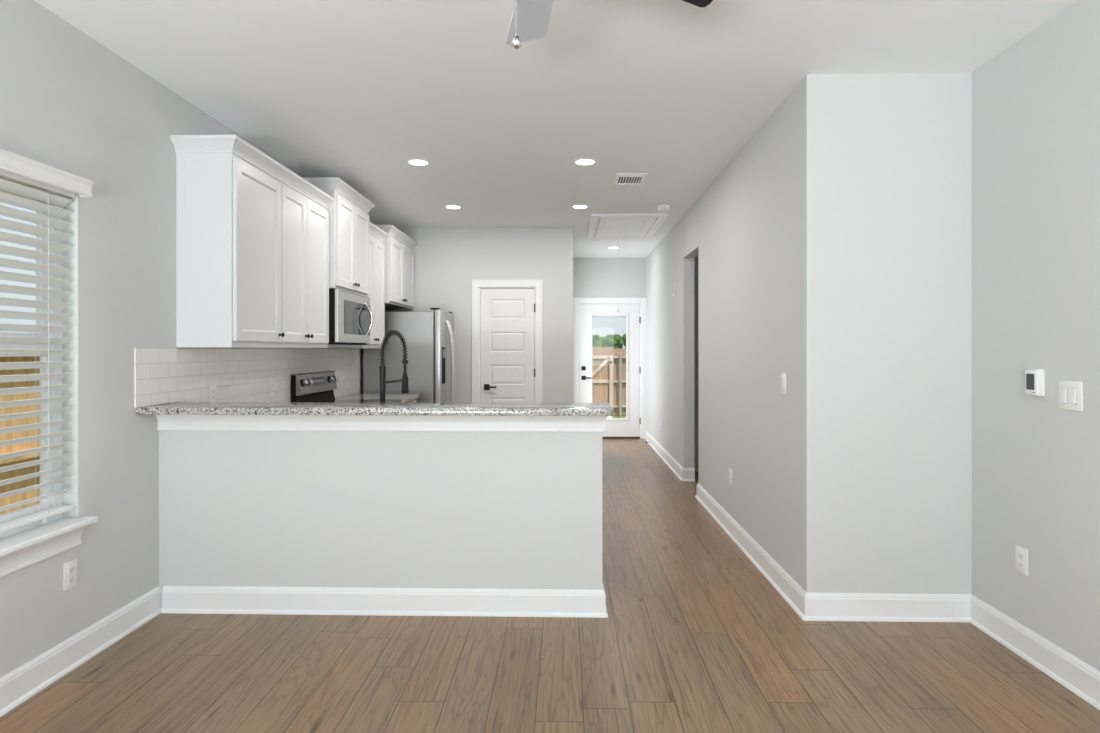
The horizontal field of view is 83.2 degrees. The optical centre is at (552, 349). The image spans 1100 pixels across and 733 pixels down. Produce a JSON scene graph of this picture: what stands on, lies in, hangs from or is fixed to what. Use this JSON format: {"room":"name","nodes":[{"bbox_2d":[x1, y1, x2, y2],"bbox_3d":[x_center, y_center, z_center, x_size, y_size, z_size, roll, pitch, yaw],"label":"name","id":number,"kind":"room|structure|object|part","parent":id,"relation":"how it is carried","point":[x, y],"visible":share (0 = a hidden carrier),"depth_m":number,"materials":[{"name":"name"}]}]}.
{"room":"empty living room","nodes":[
{"label":"empty living room","id":0,"kind":"room"},
{"bbox_2d":[0,0,375,677],"bbox_3d":[-2.101,-0.015,3.163,0.120,2.743,12.870,0,0,1],"label":"wall","id":1,"kind":"structure","parent":0,"point":[69,103],"depth_m":2.81,"materials":[{"name":"white paint"}]},
{"bbox_2d":[0,189,97,577],"bbox_3d":[-2.090,0.073,2.224,0.175,1.551,1.002,0,0,1],"label":"window","id":2,"kind":"structure","parent":1,"relation":"in","point":[21,547],"depth_m":2.60,"materials":[{"name":"white plastic"}]},
{"bbox_3d":[-2.153,0.014,2.228,0.040,1.334,0.817,0,0,1],"label":"sash","id":3,"kind":"part","parent":2,"relation":"part of","materials":[{"name":"white plastic"}]},
{"bbox_3d":[-2.153,0.014,2.228,0.049,1.433,0.915,0,0,1],"label":"frame","id":4,"kind":"part","parent":2,"relation":"part of","materials":[{"name":"white plastic"}]},
{"bbox_2d":[0,148,92,532],"bbox_3d":[-2.066,-0.010,2.226,0.116,1.443,0.949,0,0,1],"label":"window blind","id":5,"kind":"object","parent":2,"relation":"attached to","point":[20,175],"visible":1,"depth_m":2.50,"materials":[{"name":"white plastic"}]},
{"bbox_3d":[-2.096,0.679,2.225,0.052,0.020,0.895,0,0,1],"label":"rail","id":6,"kind":"part","parent":5,"relation":"part of","materials":[{"name":"white plastic"}]},
{"bbox_3d":[-2.089,0.007,2.540,0.056,1.324,0.002,0,0,1],"label":"ladder cord","id":7,"kind":"part","parent":5,"relation":"part of","materials":[{"name":"white fabric"}]},
{"bbox_3d":[-2.065,0.744,2.223,0.126,0.026,1.002,0,0,1],"label":"sill","id":8,"kind":"part","parent":2,"relation":"part of","materials":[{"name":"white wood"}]},
{"bbox_2d":[63,558,77,590],"bbox_3d":[-2.048,0.959,2.639,0.009,0.117,0.072,0,0,1],"label":"wall outlet","id":9,"kind":"object","parent":1,"relation":"attached to","point":[70,569],"visible":1,"depth_m":2.63,"materials":[{"name":"white plastic"}]},
{"bbox_2d":[68,575,74,583],"bbox_3d":[-2.045,0.978,2.639,0.002,0.027,0.033,0,0,1],"label":"receptacle","id":10,"kind":"object","parent":9,"relation":"attached to","point":[71,578],"depth_m":2.64,"materials":[{"name":"grey plastic"}]},
{"bbox_2d":[68,566,74,574],"bbox_3d":[-2.045,0.939,2.639,0.002,0.027,0.033,0,0,1],"label":"receptacle","id":11,"kind":"object","parent":9,"relation":"attached to","point":[71,569],"depth_m":2.64,"materials":[{"name":"grey plastic"}]},
{"bbox_2d":[0,586,161,716],"bbox_3d":[-2.098,1.291,0.035,0.026,0.131,6.356,0,0,1],"label":"baseboard","id":12,"kind":"structure","parent":1,"relation":"attached to","point":[27,680],"depth_m":2.64,"materials":[{"name":"white wood"}]},
{"bbox_2d":[134,348,353,406],"bbox_3d":[-2.005,0.217,4.599,0.008,0.449,3.135,0,0,1],"label":"backsplash","id":13,"kind":"structure","parent":1,"relation":"attached to","point":[161,375],"depth_m":3.86,"materials":[{"name":"tile"}]},
{"bbox_2d":[209,384,216,401],"bbox_3d":[-2.016,0.268,3.686,0.009,0.117,0.072,0,0,1],"label":"wall outlet","id":14,"kind":"object","parent":13,"relation":"attached to","point":[212,388],"visible":0.91,"depth_m":3.69,"materials":[{"name":"white plastic"}]},
{"bbox_2d":[269,379,274,395],"bbox_3d":[-1.999,0.275,4.431,0.009,0.117,0.072,0,0,1],"label":"wall outlet","id":15,"kind":"object","parent":13,"relation":"attached to","point":[271,382],"visible":1,"depth_m":4.42,"materials":[{"name":"white plastic"}]},
{"bbox_2d":[340,372,342,384],"bbox_3d":[-1.969,0.273,5.796,0.009,0.117,0.072,0,0,1],"label":"wall outlet","id":16,"kind":"object","parent":13,"relation":"attached to","point":[341,373],"visible":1,"depth_m":5.79,"materials":[{"name":"white plastic"}]},
{"bbox_2d":[170,134,333,347],"bbox_3d":[-1.844,-0.578,4.029,0.354,1.135,1.451,0,0,1],"label":"upper cabinet","id":17,"kind":"object","parent":1,"relation":"attached to","point":[252,234],"visible":1,"depth_m":3.47,"materials":[{"name":"white wood"}]},
{"bbox_3d":[-1.844,-1.104,4.029,0.354,0.083,1.451,0,0,1],"label":"crown molding","id":18,"kind":"part","parent":17,"relation":"part of","materials":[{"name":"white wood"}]},
{"bbox_3d":[-1.715,-0.541,3.628,0.020,0.990,0.534,0,0,1],"label":"door","id":19,"kind":"part","parent":17,"relation":"part of","materials":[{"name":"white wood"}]},
{"bbox_3d":[-1.705,-0.541,4.092,0.020,0.990,0.370,0,0,1],"label":"door","id":20,"kind":"part","parent":17,"relation":"part of","materials":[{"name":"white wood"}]},
{"bbox_3d":[-1.696,-0.541,4.479,0.020,0.990,0.393,0,0,1],"label":"door","id":21,"kind":"part","parent":17,"relation":"part of","materials":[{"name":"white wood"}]},
{"bbox_2d":[303,177,374,296],"bbox_3d":[-1.793,-0.879,5.098,0.407,0.827,0.882,0,0,1],"label":"upper cabinet","id":22,"kind":"object","parent":1,"relation":"attached to","point":[348,213],"visible":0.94,"depth_m":4.92,"materials":[{"name":"white wood"}]},
{"bbox_3d":[-1.793,-1.251,5.098,0.407,0.083,0.882,0,0,1],"label":"crown molding","id":23,"kind":"part","parent":22,"relation":"part of","materials":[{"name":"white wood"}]},
{"bbox_3d":[-1.633,-0.833,4.905,0.020,0.695,0.371,0,0,1],"label":"door","id":24,"kind":"part","parent":22,"relation":"part of","materials":[{"name":"white wood"}]},
{"bbox_2d":[328,289,372,344],"bbox_3d":[-1.764,-0.250,5.097,0.443,0.424,0.768,0,0,1],"label":"microwave","id":25,"kind":"object","parent":22,"relation":"attached to","point":[350,314],"visible":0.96,"depth_m":4.95,"materials":[{"name":"silver metal"}]},
{"bbox_3d":[-1.690,-0.043,5.095,0.112,0.010,0.708,0,0,1],"label":"vent panel","id":26,"kind":"part","parent":25,"relation":"part of","materials":[{"name":"metal"}]},
{"bbox_3d":[-1.613,-0.254,5.153,0.002,0.266,0.637,0,0,1],"label":"door glass","id":27,"kind":"part","parent":25,"relation":"part of","materials":[{"name":"black glass"}]},
{"bbox_3d":[-1.576,-0.254,5.332,0.076,0.296,0.024,0,0,1],"label":"handle","id":28,"kind":"part","parent":25,"relation":"part of","materials":[{"name":"silver metal"}]},
{"bbox_3d":[-1.625,-0.833,5.281,0.020,0.695,0.371,0,0,1],"label":"door","id":29,"kind":"part","parent":22,"relation":"part of","materials":[{"name":"white wood"}]},
{"bbox_2d":[328,222,387,347],"bbox_3d":[-1.804,-0.578,5.810,0.354,1.135,0.735,0,0,1],"label":"upper cabinet","id":30,"kind":"object","parent":1,"relation":"attached to","point":[377,236],"visible":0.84,"depth_m":5.84,"materials":[{"name":"white wood"}]},
{"bbox_3d":[-1.670,-0.541,5.652,0.020,0.990,0.302,0,0,1],"label":"door","id":31,"kind":"part","parent":30,"relation":"part of","materials":[{"name":"white wood"}]},
{"bbox_3d":[-1.804,-1.104,5.810,0.354,0.083,0.735,0,0,1],"label":"crown molding","id":32,"kind":"part","parent":30,"relation":"part of","materials":[{"name":"white wood"}]},
{"bbox_3d":[-1.663,-0.541,5.959,0.020,0.990,0.303,0,0,1],"label":"door","id":33,"kind":"part","parent":30,"relation":"part of","materials":[{"name":"white wood"}]},
{"bbox_2d":[376,225,417,308],"bbox_3d":[-1.758,-0.840,6.611,0.409,0.764,1.064,0,0,1],"label":"upper cabinet","id":34,"kind":"object","parent":1,"relation":"attached to","point":[399,253],"visible":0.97,"depth_m":6.45,"materials":[{"name":"white wood"}]},
{"bbox_3d":[-1.599,-0.796,6.373,0.020,0.635,0.462,0,0,1],"label":"door","id":35,"kind":"part","parent":34,"relation":"part of","materials":[{"name":"white wood"}]},
{"bbox_3d":[-1.758,-1.181,6.611,0.409,0.083,1.064,0,0,1],"label":"crown molding","id":36,"kind":"part","parent":34,"relation":"part of","materials":[{"name":"white wood"}]},
{"bbox_3d":[-1.588,-0.796,6.840,0.020,0.635,0.463,0,0,1],"label":"door","id":37,"kind":"part","parent":34,"relation":"part of","materials":[{"name":"white wood"}]},
{"bbox_2d":[385,228,572,402],"bbox_3d":[-0.828,-0.015,8.331,2.193,2.743,2.480,0,0,1],"label":"wall","id":38,"kind":"structure","parent":0,"point":[447,261],"depth_m":7.09,"materials":[{"name":"white paint"}]},
{"bbox_2d":[472,280,542,402],"bbox_3d":[-0.511,0.282,7.124,0.814,2.149,0.157,0,0,1],"label":"door","id":39,"kind":"structure","parent":38,"relation":"in","point":[507,315],"depth_m":7.09,"materials":[{"name":"white wood"}]},
{"bbox_3d":[-0.707,0.431,7.075,0.147,0.064,0.050,0,0,1],"label":"lever handle","id":40,"kind":"part","parent":39,"relation":"part of","materials":[{"name":"black metal"}]},
{"bbox_2d":[0,439,1099,732],"bbox_3d":[0.604,1.417,3.102,5.532,0.120,12.870,0,0,1],"label":"floor","id":41,"kind":"structure","parent":0,"point":[694,637],"depth_m":2.64,"materials":[{"name":"wood"}]},
{"bbox_2d":[291,371,401,402],"bbox_3d":[-1.626,0.773,5.100,0.719,1.167,0.763,0,0,1],"label":"range","id":42,"kind":"object","parent":41,"relation":"on","point":[312,386],"visible":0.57,"depth_m":5.09,"materials":[{"name":"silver metal"}]},
{"bbox_3d":[-1.910,0.257,4.796,0.038,0.047,0.045,0,0,1],"label":"knob","id":43,"kind":"part","parent":42,"relation":"part of","materials":[{"name":"silver metal"}]},
{"bbox_3d":[-1.947,0.271,5.108,0.075,0.163,0.761,0,0,1],"label":"control panel","id":44,"kind":"part","parent":42,"relation":"part of","materials":[{"name":"silver metal"}]},
{"bbox_2d":[325,399,401,402],"bbox_3d":[-1.623,0.445,5.100,0.580,0.013,0.763,0,0,1],"label":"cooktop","id":45,"kind":"object","parent":42,"relation":"in","point":[326,400],"depth_m":5.32,"materials":[{"name":"grey glass"}]},
{"bbox_2d":[363,308,454,402],"bbox_3d":[-1.482,0.466,6.697,0.880,1.781,0.749,0,0,1],"label":"refrigerator","id":46,"kind":"object","parent":41,"relation":"on","point":[429,335],"visible":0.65,"depth_m":6.33,"materials":[{"name":"grey metal"}]},
{"bbox_3d":[-1.164,0.423,6.470,0.066,1.658,0.309,0,0,1],"label":"door","id":47,"kind":"part","parent":46,"relation":"part of","materials":[{"name":"silver metal"}]},
{"bbox_3d":[-1.155,0.423,6.848,0.066,1.658,0.434,0,0,1],"label":"door","id":48,"kind":"part","parent":46,"relation":"part of","materials":[{"name":"silver metal"}]},
{"bbox_3d":[-1.092,0.317,6.581,0.095,1.251,0.024,0,0,1],"label":"handle","id":49,"kind":"part","parent":46,"relation":"part of","materials":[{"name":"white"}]},
{"bbox_3d":[-1.089,0.317,6.671,0.095,1.251,0.024,0,0,1],"label":"handle","id":50,"kind":"part","parent":46,"relation":"part of","materials":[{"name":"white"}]},
{"bbox_3d":[-1.650,0.920,5.815,0.660,0.874,0.648,0,0,1],"label":"base cabinet","id":51,"kind":"object","parent":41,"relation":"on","visible":0},
{"bbox_2d":[335,394,418,402],"bbox_3d":[-1.651,0.463,5.819,0.643,0.040,0.664,0,0,1],"label":"countertop","id":52,"kind":"structure","parent":51,"relation":"on","point":[405,397],"depth_m":5.82,"materials":[{"name":"stone"}]},
{"bbox_3d":[-0.589,0.920,3.626,1.640,0.874,0.654,0,0,1],"label":"base cabinet","id":53,"kind":"object","parent":41,"relation":"on","visible":0},
{"bbox_3d":[-0.877,0.463,4.000,2.273,0.039,1.391,0,0,1],"label":"countertop","id":54,"kind":"structure","parent":53,"relation":"on","visible":0},
{"bbox_2d":[379,330,408,402],"bbox_3d":[-0.921,0.165,3.596,0.083,0.556,0.222,0,0,21],"label":"kitchen faucet","id":55,"kind":"object","parent":54,"relation":"on","point":[382,369],"visible":0.91,"depth_m":3.56,"materials":[{"name":"black metal"}]},
{"bbox_3d":[-0.908,0.181,3.603,0.037,0.025,0.195,0,0,28],"label":"support arm","id":56,"kind":"part","parent":55,"relation":"part of","materials":[{"name":"black metal"}]},
{"bbox_2d":[34,0,1076,257],"bbox_3d":[0.453,-1.461,3.056,5.832,0.150,13.370,0,0,1],"label":"ceiling","id":57,"kind":"structure","parent":0,"point":[671,91],"depth_m":3.10,"materials":[{"name":"white paint"}]},
{"bbox_2d":[406,158,430,165],"bbox_3d":[-0.989,-1.382,4.587,0.184,0.007,0.184,0,0,1],"label":"recessed light","id":58,"kind":"object","parent":57,"relation":"in","point":[413,161],"visible":1,"depth_m":4.58,"materials":[{"name":"white plastic"}]},
{"bbox_2d":[444,204,462,208],"bbox_3d":[-0.961,-1.382,6.023,0.184,0.007,0.184,0,0,1],"label":"recessed light","id":59,"kind":"object","parent":57,"relation":"in","point":[451,206],"visible":1,"depth_m":6.00,"materials":[{"name":"white plastic"}]},
{"bbox_2d":[571,204,589,208],"bbox_3d":[0.271,-1.382,6.013,0.184,0.007,0.184,0,0,1],"label":"recessed light","id":60,"kind":"object","parent":57,"relation":"in","point":[577,206],"visible":1,"depth_m":6.00,"materials":[{"name":"white plastic"}]},
{"bbox_2d":[573,158,597,165],"bbox_3d":[0.243,-1.382,4.575,0.184,0.007,0.184,0,0,1],"label":"recessed light","id":61,"kind":"object","parent":57,"relation":"in","point":[580,161],"visible":1,"depth_m":4.56,"materials":[{"name":"white plastic"}]},
{"bbox_2d":[505,0,712,49],"bbox_3d":[-0.025,-1.068,1.563,1.072,0.636,1.078,0,0,1],"label":"ceiling fan","id":62,"kind":"object","parent":57,"relation":"hanging from","point":[530,19],"visible":1,"depth_m":1.94,"materials":[{"name":"black metal"}]},
{"bbox_3d":[-0.076,-0.902,1.547,0.032,0.240,0.008,0,0,1],"label":"pull chain","id":63,"kind":"part","parent":62,"relation":"part of","materials":[{"name":"silver metal"}]},
{"bbox_3d":[-0.059,-1.043,1.894,0.141,0.048,0.405,0,0,-9],"label":"blade","id":64,"kind":"part","parent":62,"relation":"part of","materials":[{"name":"silver metal"}]},
{"bbox_3d":[0.310,-1.043,1.704,0.405,0.048,0.141,0,0,-27],"label":"blade","id":65,"kind":"part","parent":62,"relation":"part of","materials":[{"name":"black"}]},
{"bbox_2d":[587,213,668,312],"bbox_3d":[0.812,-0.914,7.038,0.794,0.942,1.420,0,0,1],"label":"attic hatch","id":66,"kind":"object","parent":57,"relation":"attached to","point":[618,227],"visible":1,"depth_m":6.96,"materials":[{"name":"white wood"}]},
{"bbox_3d":[0.798,-0.912,7.464,0.018,0.937,0.018,0,0,1],"label":"pull cord","id":67,"kind":"part","parent":66,"relation":"part of","materials":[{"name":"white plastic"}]},
{"bbox_3d":[0.812,-1.383,7.038,0.606,0.005,1.232,0,0,1],"label":"panel","id":68,"kind":"part","parent":66,"relation":"part of","materials":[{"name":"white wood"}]},
{"bbox_3d":[0.812,-1.373,7.038,0.594,0.014,1.220,0,0,1],"label":"panel molding","id":69,"kind":"part","parent":66,"relation":"part of","materials":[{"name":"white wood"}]},
{"bbox_3d":[0.812,-1.374,7.038,0.794,0.024,1.420,0,0,1],"label":"casing","id":70,"kind":"part","parent":66,"relation":"part of","materials":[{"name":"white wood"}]},
{"bbox_2d":[613,173,647,184],"bbox_3d":[0.633,-1.381,5.035,0.251,0.010,0.325,0,0,1],"label":"ceiling vent","id":71,"kind":"object","parent":57,"relation":"in","point":[620,178],"visible":1,"depth_m":5.03,"materials":[{"name":"white plastic"}]},
{"bbox_2d":[657,205,671,211],"bbox_3d":[1.090,-1.365,6.007,0.140,0.042,0.140,0,0,1],"label":"smoke detector","id":72,"kind":"object","parent":57,"relation":"attached to","point":[663,208],"visible":1,"depth_m":5.96,"materials":[{"name":"white plastic"}]},
{"bbox_2d":[159,73,971,607],"bbox_3d":[0.092,-0.015,3.216,4.263,2.743,0.130,0,0,1],"label":"wall","id":73,"kind":"structure","parent":0,"point":[885,159],"depth_m":3.12,"materials":[{"name":"white paint"}]},
{"bbox_2d":[136,402,612,415],"bbox_3d":[-0.869,0.303,3.170,2.339,0.036,0.310,0,0,1],"label":"countertop","id":74,"kind":"structure","parent":73,"relation":"on","point":[175,408],"depth_m":3.03,"materials":[{"name":"stone"}]},
{"bbox_2d":[156,415,607,431],"bbox_3d":[-0.874,0.371,3.227,2.328,0.096,0.142,0,0,1],"label":"trim","id":75,"kind":"structure","parent":73,"relation":"attached to","point":[165,422],"depth_m":3.17,"materials":[{"name":"white wood"}]},
{"bbox_2d":[161,582,607,617],"bbox_3d":[-0.862,1.291,3.229,2.295,0.131,0.137,0,0,1],"label":"baseboard","id":76,"kind":"structure","parent":73,"relation":"attached to","point":[175,599],"depth_m":3.17,"materials":[{"name":"white wood"}]},
{"bbox_2d":[573,258,645,296],"bbox_3d":[0.860,-0.015,9.473,1.131,2.743,0.120,0,0,1],"label":"wall","id":77,"kind":"structure","parent":0,"point":[592,277],"depth_m":9.41,"materials":[{"name":"white paint"}]},
{"bbox_2d":[573,297,645,438],"bbox_3d":[0.872,0.284,9.469,1.117,2.145,0.188,0,0,1],"label":"door","id":78,"kind":"structure","parent":77,"relation":"in","point":[633,309],"depth_m":9.42,"materials":[{"name":"white wood"}]},
{"bbox_3d":[0.520,0.434,9.408,0.147,0.064,0.050,0,0,1],"label":"lever handle","id":79,"kind":"part","parent":78,"relation":"part of","materials":[{"name":"black metal"}]},
{"bbox_2d":[592,316,625,317],"bbox_3d":[0.871,0.244,9.458,0.514,1.515,0.014,0,0,1],"label":"mini blind","id":80,"kind":"object","parent":78,"relation":"attached to","point":[592,316],"depth_m":9.45,"materials":[{"name":"white plastic"}]},
{"bbox_3d":[0.870,0.268,9.417,0.596,1.643,0.014,0,0,1],"label":"lite frame","id":81,"kind":"part","parent":78,"relation":"part of","materials":[{"name":"white paint"}]},
{"bbox_2d":[694,256,697,458],"bbox_3d":[2.450,-0.015,6.071,1.975,2.743,1.850,0,0,1],"label":"wall","id":82,"kind":"structure","parent":0,"point":[695,258],"depth_m":6.92,"materials":[{"name":"white paint"}]},
{"bbox_2d":[694,459,697,470],"bbox_3d":[2.426,1.291,6.884,1.838,0.131,0.026,0,0,1],"label":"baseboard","id":83,"kind":"structure","parent":82,"relation":"attached to","point":[695,460],"depth_m":6.90,"materials":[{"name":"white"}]},
{"bbox_2d":[646,85,797,583],"bbox_3d":[1.412,-0.015,6.381,0.113,2.743,6.278,0,0,1],"label":"wall","id":84,"kind":"structure","parent":0,"point":[742,230],"depth_m":4.36,"materials":[{"name":"white paint"}]},
{"bbox_2d":[645,431,694,480],"bbox_3d":[1.433,1.291,7.872,0.140,0.131,2.996,0,0,1],"label":"baseboard","id":85,"kind":"structure","parent":84,"relation":"attached to","point":[684,474],"depth_m":7.03,"materials":[{"name":"white wood"}]},
{"bbox_2d":[729,468,731,485],"bbox_3d":[1.310,0.938,4.558,0.009,0.117,0.072,0,0,1],"label":"wall outlet","id":86,"kind":"object","parent":84,"relation":"attached to","point":[730,470],"visible":1,"depth_m":4.54,"materials":[{"name":"white plastic"}]},
{"bbox_2d":[781,373,785,393],"bbox_3d":[1.283,0.189,3.442,0.012,0.117,0.072,0,0,1],"label":"light switch","id":87,"kind":"object","parent":84,"relation":"attached to","point":[783,375],"visible":1,"depth_m":3.43,"materials":[{"name":"white plastic"}]},
{"bbox_2d":[972,0,1099,670],"bbox_3d":[2.089,-0.015,-0.131,0.120,2.743,6.472,0,0,1],"label":"wall","id":88,"kind":"structure","parent":0,"point":[1036,103],"depth_m":2.67,"materials":[{"name":"white paint"}]},
{"bbox_2d":[695,483,1099,709],"bbox_3d":[1.636,1.291,1.234,0.845,0.131,8.920,0,0,1],"label":"baseboard","id":89,"kind":"structure","parent":88,"relation":"attached to","point":[1071,672],"depth_m":3.10,"materials":[{"name":"white wood"}]},
{"bbox_2d":[1015,545,1027,575],"bbox_3d":[2.089,0.939,2.760,0.009,0.117,0.072,0,0,1],"label":"wall outlet","id":90,"kind":"object","parent":88,"relation":"attached to","point":[1021,554],"visible":1,"depth_m":2.75,"materials":[{"name":"white plastic"}]},
{"bbox_2d":[1018,561,1023,568],"bbox_3d":[2.086,0.958,2.760,0.002,0.027,0.033,0,0,1],"label":"receptacle","id":91,"kind":"object","parent":90,"relation":"attached to","point":[1020,563],"depth_m":2.76,"materials":[{"name":"white plastic"}]},
{"bbox_2d":[1018,552,1023,559],"bbox_3d":[2.086,0.919,2.760,0.002,0.027,0.033,0,0,1],"label":"receptacle","id":92,"kind":"object","parent":90,"relation":"attached to","point":[1020,554],"depth_m":2.76,"materials":[{"name":"white plastic"}]},
{"bbox_2d":[1025,368,1044,395],"bbox_3d":[2.075,0.141,2.669,0.031,0.118,0.078,0,0,1],"label":"thermostat","id":93,"kind":"object","parent":88,"relation":"attached to","point":[1034,377],"visible":1,"depth_m":2.65,"materials":[{"name":"white plastic"}]},
{"bbox_2d":[1059,380,1082,410],"bbox_3d":[2.079,0.186,2.493,0.016,0.117,0.116,0,0,1],"label":"light switch","id":94,"kind":"object","parent":88,"relation":"attached to","point":[1070,392],"visible":1,"depth_m":2.48,"materials":[{"name":"white plastic"}]},
{"label":"outside","id":95,"kind":"structure","parent":0,"visible":0},
{"bbox_2d":[611,356,625,417],"bbox_3d":[2.587,1.927,114.971,120.000,0.200,290.000,0,0,1],"label":"ground","id":96,"kind":"structure","parent":95,"point":[613,415],"depth_m":20.73,"materials":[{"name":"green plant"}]},
{"bbox_2d":[0,356,49,523],"bbox_3d":[-4.405,0.857,5.100,0.198,1.939,12.000,0,0,1],"label":"fence","id":97,"kind":"object","parent":96,"relation":"on","point":[16,498],"visible":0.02,"depth_m":5.21,"materials":[{"name":"brown wood"}]},
{"bbox_3d":[-4.441,0.897,5.101,0.089,0.040,12.000,0,0,1],"label":"rail","id":98,"kind":"part","parent":97,"relation":"part of","materials":[{"name":"brown wood"}]},
{"bbox_2d":[592,335,601,346],"bbox_3d":[10.843,-0.913,159.825,4.944,5.815,5.190,0,0,1],"label":"pine tree","id":99,"kind":"object","parent":96,"relation":"on","point":[596,342],"visible":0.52,"depth_m":157.90,"materials":[{"name":"green plant"}]},
{"bbox_2d":[600,334,616,355],"bbox_3d":[15.346,-0.828,171.468,5.122,6.869,5.531,0,0,1],"label":"pine tree","id":100,"kind":"object","parent":96,"relation":"on","point":[607,341],"visible":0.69,"depth_m":169.44,"materials":[{"name":"green plant"}]},
{"bbox_2d":[612,334,622,348],"bbox_3d":[19.029,-1.404,185.724,4.593,6.477,4.614,0,0,1],"label":"pine tree","id":101,"kind":"object","parent":96,"relation":"on","point":[619,345],"visible":0.54,"depth_m":184.29,"materials":[{"name":"green plant"}]},
{"bbox_2d":[614,349,625,414],"bbox_3d":[4.530,0.899,16.821,5.700,1.856,0.198,0,0,1],"label":"fence","id":102,"kind":"object","parent":96,"relation":"on","point":[616,351],"visible":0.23,"depth_m":16.96,"materials":[{"name":"brown wood"}]},
{"bbox_2d":[592,347,612,407],"bbox_3d":[1.269,0.847,16.925,0.795,1.840,0.138,0,0,1],"label":"gate","id":103,"kind":"object","parent":102,"relation":"attached to","point":[602,357],"visible":0.58,"depth_m":16.97,"materials":[{"name":"brown wood"}]},
{"bbox_3d":[1.269,0.872,16.953,0.795,0.090,0.044,0,0,1],"label":"rail","id":104,"kind":"part","parent":103,"relation":"part of","materials":[{"name":"brown wood"}]},
{"bbox_3d":[1.269,0.212,16.953,0.795,0.090,0.044,0,0,1],"label":"rail","id":105,"kind":"part","parent":103,"relation":"part of","materials":[{"name":"brown wood"}]},
{"bbox_2d":[619,351,621,416],"bbox_3d":[1.859,0.942,16.822,0.080,1.770,0.080,0,0,1],"label":"fence post","id":106,"kind":"object","parent":96,"relation":"on","point":[620,352],"visible":1,"depth_m":16.79,"materials":[{"name":"wood"}]},
{"bbox_2d":[621,333,625,348],"bbox_3d":[20.946,-1.259,166.513,4.898,7.713,6.279,0,0,1],"label":"pine tree","id":107,"kind":"object","parent":96,"relation":"on","point":[623,338],"visible":0.09,"depth_m":165.24,"materials":[{"name":"green plant"}]}
]}

